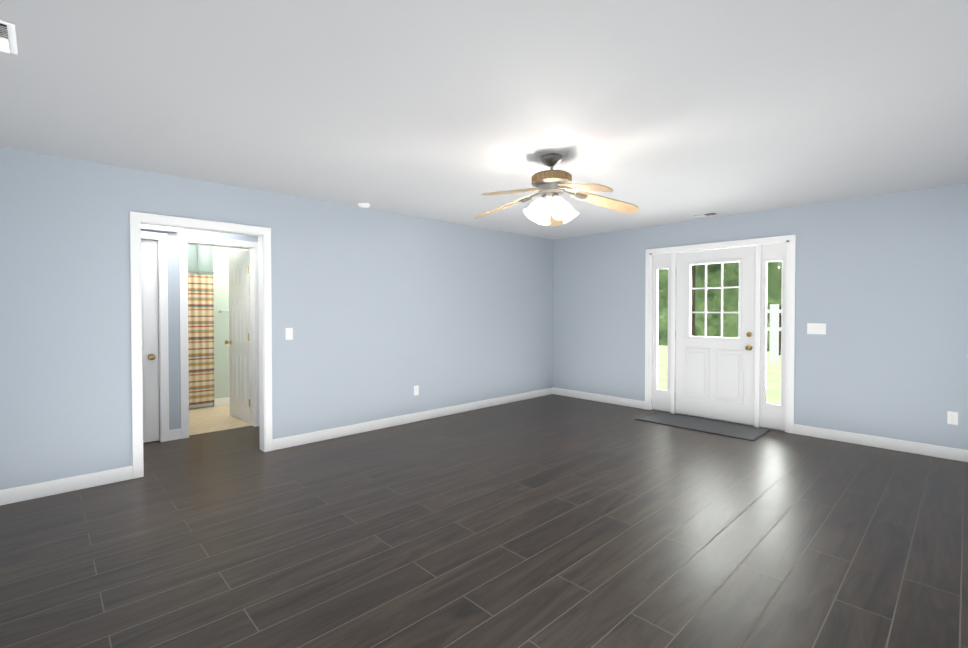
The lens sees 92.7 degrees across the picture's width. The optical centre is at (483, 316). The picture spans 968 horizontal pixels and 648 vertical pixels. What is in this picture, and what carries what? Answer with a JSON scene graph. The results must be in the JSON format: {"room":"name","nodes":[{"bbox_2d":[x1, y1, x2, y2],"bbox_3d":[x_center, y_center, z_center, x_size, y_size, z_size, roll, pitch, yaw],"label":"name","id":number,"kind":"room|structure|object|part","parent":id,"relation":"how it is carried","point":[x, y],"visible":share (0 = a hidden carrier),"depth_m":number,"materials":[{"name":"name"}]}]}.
{"room":"empty living room","nodes":[
{"label":"empty living room","id":0,"kind":"room"},
{"bbox_2d":[187,244,196,274],"bbox_3d":[-4.550,0.009,6.853,0.740,2.440,0.120,-1,1,-44],"label":"wall","id":1,"kind":"structure","parent":0,"point":[192,256],"depth_m":6.92,"materials":[{"name":"green paint"}]},
{"bbox_2d":[141,228,257,429],"bbox_3d":[-3.183,0.039,4.798,3.240,2.440,0.120,-1,1,-44],"label":"wall","id":2,"kind":"structure","parent":0,"point":[174,330],"depth_m":4.73,"materials":[{"name":"paint"}]},
{"bbox_2d":[141,240,158,442],"bbox_3d":[-3.571,0.245,4.411,0.754,2.014,0.177,-1,1,-44],"label":"closet door","id":3,"kind":"structure","parent":2,"relation":"in","point":[149,274],"depth_m":4.61,"materials":[{"name":"white wood"}]},
{"bbox_2d":[141,231,168,441],"bbox_3d":[-3.576,0.212,4.416,0.908,2.104,0.142,-1,1,-44],"label":"door frame","id":4,"kind":"structure","parent":2,"relation":"attached to","point":[161,240],"depth_m":4.65,"materials":[{"name":"white wood"}]},
{"bbox_2d":[141,224,177,231],"bbox_3d":[-3.251,-0.928,4.602,0.330,0.130,0.050,-1,1,-44],"label":"door chime","id":5,"kind":"object","parent":2,"relation":"attached to","point":[158,228],"visible":0.23,"depth_m":4.59,"materials":[{"name":"white plastic"}]},
{"bbox_2d":[179,235,258,438],"bbox_3d":[-2.893,0.203,5.077,0.788,2.104,0.156,-1,1,-44],"label":"door frame","id":6,"kind":"structure","parent":2,"relation":"attached to","point":[184,240],"depth_m":4.93,"materials":[{"name":"white wood"}]},
{"bbox_2d":[224,250,250,422],"bbox_3d":[-2.959,0.229,5.572,0.177,2.014,0.644,-1,1,-44],"label":"bathroom door","id":7,"kind":"structure","parent":2,"relation":"in","point":[239,334],"depth_m":5.55,"materials":[{"name":"white wood"}]},
{"bbox_2d":[197,245,210,274],"bbox_3d":[-4.022,0.011,6.748,0.120,2.440,0.760,-1,1,-44],"label":"wall","id":8,"kind":"structure","parent":0,"point":[203,259],"depth_m":6.70,"materials":[{"name":"green paint"}]},
{"bbox_2d":[210,246,249,405],"bbox_3d":[-3.349,0.010,6.782,1.140,2.440,0.120,-1,1,-44],"label":"wall","id":9,"kind":"structure","parent":0,"point":[220,263],"depth_m":6.42,"materials":[{"name":"paint"}]},
{"bbox_2d":[214,397,229,406],"bbox_3d":[-3.353,1.179,6.700,0.997,0.105,0.017,-1,1,-44],"label":"baseboard","id":10,"kind":"structure","parent":9,"relation":"attached to","point":[221,401],"depth_m":6.41,"materials":[{"name":"white wood"}]},
{"bbox_2d":[0,146,552,489],"bbox_3d":[-1.294,0.034,5.122,6.720,2.440,0.120,-1,1,-44],"label":"wall","id":11,"kind":"structure","parent":0,"point":[382,314],"depth_m":4.46,"materials":[{"name":"blue paint"}]},
{"bbox_2d":[0,466,132,505],"bbox_3d":[-3.169,1.229,3.256,1.106,0.105,0.017,-1,1,-44],"label":"baseboard","id":12,"kind":"structure","parent":11,"relation":"attached to","point":[38,490],"depth_m":3.36,"materials":[{"name":"white wood"}]},
{"bbox_2d":[169,429,180,440],"bbox_3d":[-2.813,1.212,4.428,3.000,0.105,0.950,-1,1,-44],"label":"baseboard","id":13,"kind":"structure","parent":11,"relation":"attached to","point":[175,434],"depth_m":4.73,"materials":[{"name":"white wood"}]},
{"bbox_2d":[130,211,272,478],"bbox_3d":[-2.433,0.219,4.037,1.058,2.101,0.156,-1,1,-44],"label":"trim","id":14,"kind":"structure","parent":11,"relation":"attached to","point":[138,219],"depth_m":3.92,"materials":[{"name":"white wood"}]},
{"bbox_2d":[285,328,292,339],"bbox_3d":[-1.883,0.164,4.467,0.070,0.115,0.016,-1,1,-44],"label":"light switch","id":15,"kind":"object","parent":11,"relation":"attached to","point":[288,333],"visible":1,"depth_m":4.46,"materials":[{"name":"white plastic"}]},
{"bbox_2d":[272,388,551,449],"bbox_3d":[-0.454,1.191,5.848,4.286,0.105,0.017,-1,1,-44],"label":"baseboard","id":16,"kind":"structure","parent":11,"relation":"attached to","point":[295,440],"depth_m":5.30,"materials":[{"name":"white wood"}]},
{"bbox_2d":[414,385,418,395],"bbox_3d":[-0.808,0.878,5.509,0.070,0.115,0.008,-1,1,-44],"label":"outlet","id":17,"kind":"object","parent":11,"relation":"attached to","point":[416,390],"visible":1,"depth_m":5.51,"materials":[{"name":"white plastic"}]},
{"bbox_2d":[0,394,967,647],"bbox_3d":[-0.860,1.321,4.629,6.800,0.120,8.620,-1,1,-44],"label":"floor","id":18,"kind":"structure","parent":0,"point":[553,521],"depth_m":2.64,"materials":[{"name":"brown wood"}]},
{"bbox_2d":[189,403,212,408],"bbox_3d":[-4.251,1.184,6.470,0.600,0.098,0.850,-1,1,-44],"label":"shower pan","id":19,"kind":"object","parent":18,"relation":"on","point":[200,405],"visible":0.12,"depth_m":6.27,"materials":[{"name":"white plastic"}]},
{"bbox_2d":[635,412,770,440],"bbox_3d":[2.497,1.245,5.344,0.605,0.010,1.300,-1,1,-44],"label":"doormat","id":20,"kind":"object","parent":18,"relation":"on","point":[719,428],"visible":0.98,"depth_m":5.25,"materials":[{"name":"grey fabric"}]},
{"bbox_2d":[0,0,967,239],"bbox_3d":[-0.860,-1.238,4.592,6.800,0.120,8.620,-1,1,-44],"label":"ceiling","id":21,"kind":"structure","parent":0,"point":[659,112],"depth_m":2.42,"materials":[{"name":"white paint"}]},
{"bbox_2d":[0,20,17,54],"bbox_3d":[-1.972,-1.129,1.845,0.147,0.018,0.290,-1,1,-44],"label":"ceiling vent","id":22,"kind":"object","parent":21,"relation":"in","point":[8,41],"visible":1,"depth_m":1.87,"materials":[{"name":"white"}]},
{"bbox_2d":[358,203,369,207],"bbox_3d":[-1.258,-1.163,4.835,0.128,0.036,0.128,-1,1,-44],"label":"smoke detector","id":23,"kind":"object","parent":21,"relation":"attached to","point":[363,205],"visible":1,"depth_m":4.79,"materials":[{"name":"white plastic"}]},
{"bbox_2d":[474,154,638,225],"bbox_3d":[0.450,-0.921,3.328,1.204,0.476,1.242,-1,1,-44],"label":"ceiling fan","id":24,"kind":"object","parent":21,"relation":"hanging from","point":[550,182],"depth_m":3.30,"materials":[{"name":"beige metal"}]},
{"bbox_3d":[0.490,-0.786,3.357,0.353,0.204,0.353,0,1,26],"label":"ceiling fan shade","id":25,"kind":"part","parent":24,"relation":"part of","materials":[{"name":"white glass"}]},
{"bbox_2d":[689,212,719,217],"bbox_3d":[2.560,-1.180,5.362,0.150,0.018,0.290,-1,1,-44],"label":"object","id":26,"kind":"structure","parent":21,"relation":"attached to","point":[704,214],"depth_m":5.34,"materials":[{"name":"white"}]},
{"bbox_2d":[553,183,967,449],"bbox_3d":[2.792,0.027,5.622,0.120,2.440,4.800,-1,1,-44],"label":"wall","id":27,"kind":"structure","parent":0,"point":[881,286],"depth_m":4.64,"materials":[{"name":"blue paint"}]},
{"bbox_2d":[552,387,644,408],"bbox_3d":[1.635,1.178,6.753,0.014,0.105,1.530,-1,1,-44],"label":"baseboard","id":28,"kind":"structure","parent":27,"relation":"attached to","point":[558,391],"depth_m":6.69,"materials":[{"name":"white wood"}]},
{"bbox_2d":[675,246,755,424],"bbox_3d":[2.763,0.210,5.578,0.118,2.047,0.917,-1,1,-44],"label":"front door","id":29,"kind":"structure","parent":27,"relation":"in","point":[715,377],"depth_m":5.55,"materials":[{"name":"white wood"}]},
{"bbox_2d":[645,234,795,433],"bbox_3d":[2.803,0.177,5.621,0.168,2.139,1.700,-1,1,-44],"label":"door frame","id":30,"kind":"structure","parent":27,"relation":"attached to","point":[776,417],"depth_m":5.22,"materials":[{"name":"white wood"}]},
{"bbox_2d":[807,323,825,334],"bbox_3d":[3.467,0.123,4.816,0.016,0.115,0.162,-1,1,-44],"label":"light switch","id":31,"kind":"object","parent":27,"relation":"attached to","point":[816,328],"visible":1,"depth_m":4.82,"materials":[{"name":"white plastic"}]},
{"bbox_2d":[794,424,967,461],"bbox_3d":[3.858,1.212,4.425,0.014,0.105,1.510,-1,1,-44],"label":"baseboard","id":32,"kind":"structure","parent":27,"relation":"attached to","point":[862,439],"depth_m":4.43,"materials":[{"name":"white wood"}]},
{"bbox_2d":[947,411,958,424],"bbox_3d":[4.166,0.899,4.102,0.008,0.115,0.070,-1,1,-44],"label":"outlet","id":33,"kind":"object","parent":27,"relation":"attached to","point":[952,418],"visible":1,"depth_m":4.10,"materials":[{"name":"white plastic"}]},
{"bbox_3d":[-4.056,0.025,5.727,0.100,2.440,2.430,-1,1,-44],"label":"wall","id":34,"kind":"structure","parent":0,"visible":0},
{"bbox_2d":[188,271,213,405],"bbox_3d":[-3.896,0.282,6.085,0.616,1.776,0.038,-1,1,-44],"label":"shower curtain","id":35,"kind":"object","parent":34,"relation":"attached to","point":[201,334],"visible":0.42,"depth_m":6.18,"materials":[{"name":"multicoloured fabric"}]},
{"label":"outside","id":36,"kind":"structure","parent":0,"visible":0},
{"bbox_2d":[658,345,780,404],"bbox_3d":[11.886,1.358,13.495,23.820,0.150,30.000,-1,1,-44],"label":"ground","id":37,"kind":"structure","parent":36,"point":[774,392],"depth_m":10.30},
{"bbox_2d":[767,304,780,362],"bbox_3d":[8.266,0.468,12.791,0.090,1.650,1.800,-1,1,-44],"label":"fence","id":38,"kind":"object","parent":37,"relation":"on","point":[774,338],"depth_m":12.89,"materials":[{"name":"white wood"}]},
{"bbox_2d":[658,261,781,354],"bbox_3d":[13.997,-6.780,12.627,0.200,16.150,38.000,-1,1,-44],"label":"trees","id":39,"kind":"object","parent":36,"point":[715,304],"depth_m":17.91,"materials":[{"name":"green plant"}]}
]}

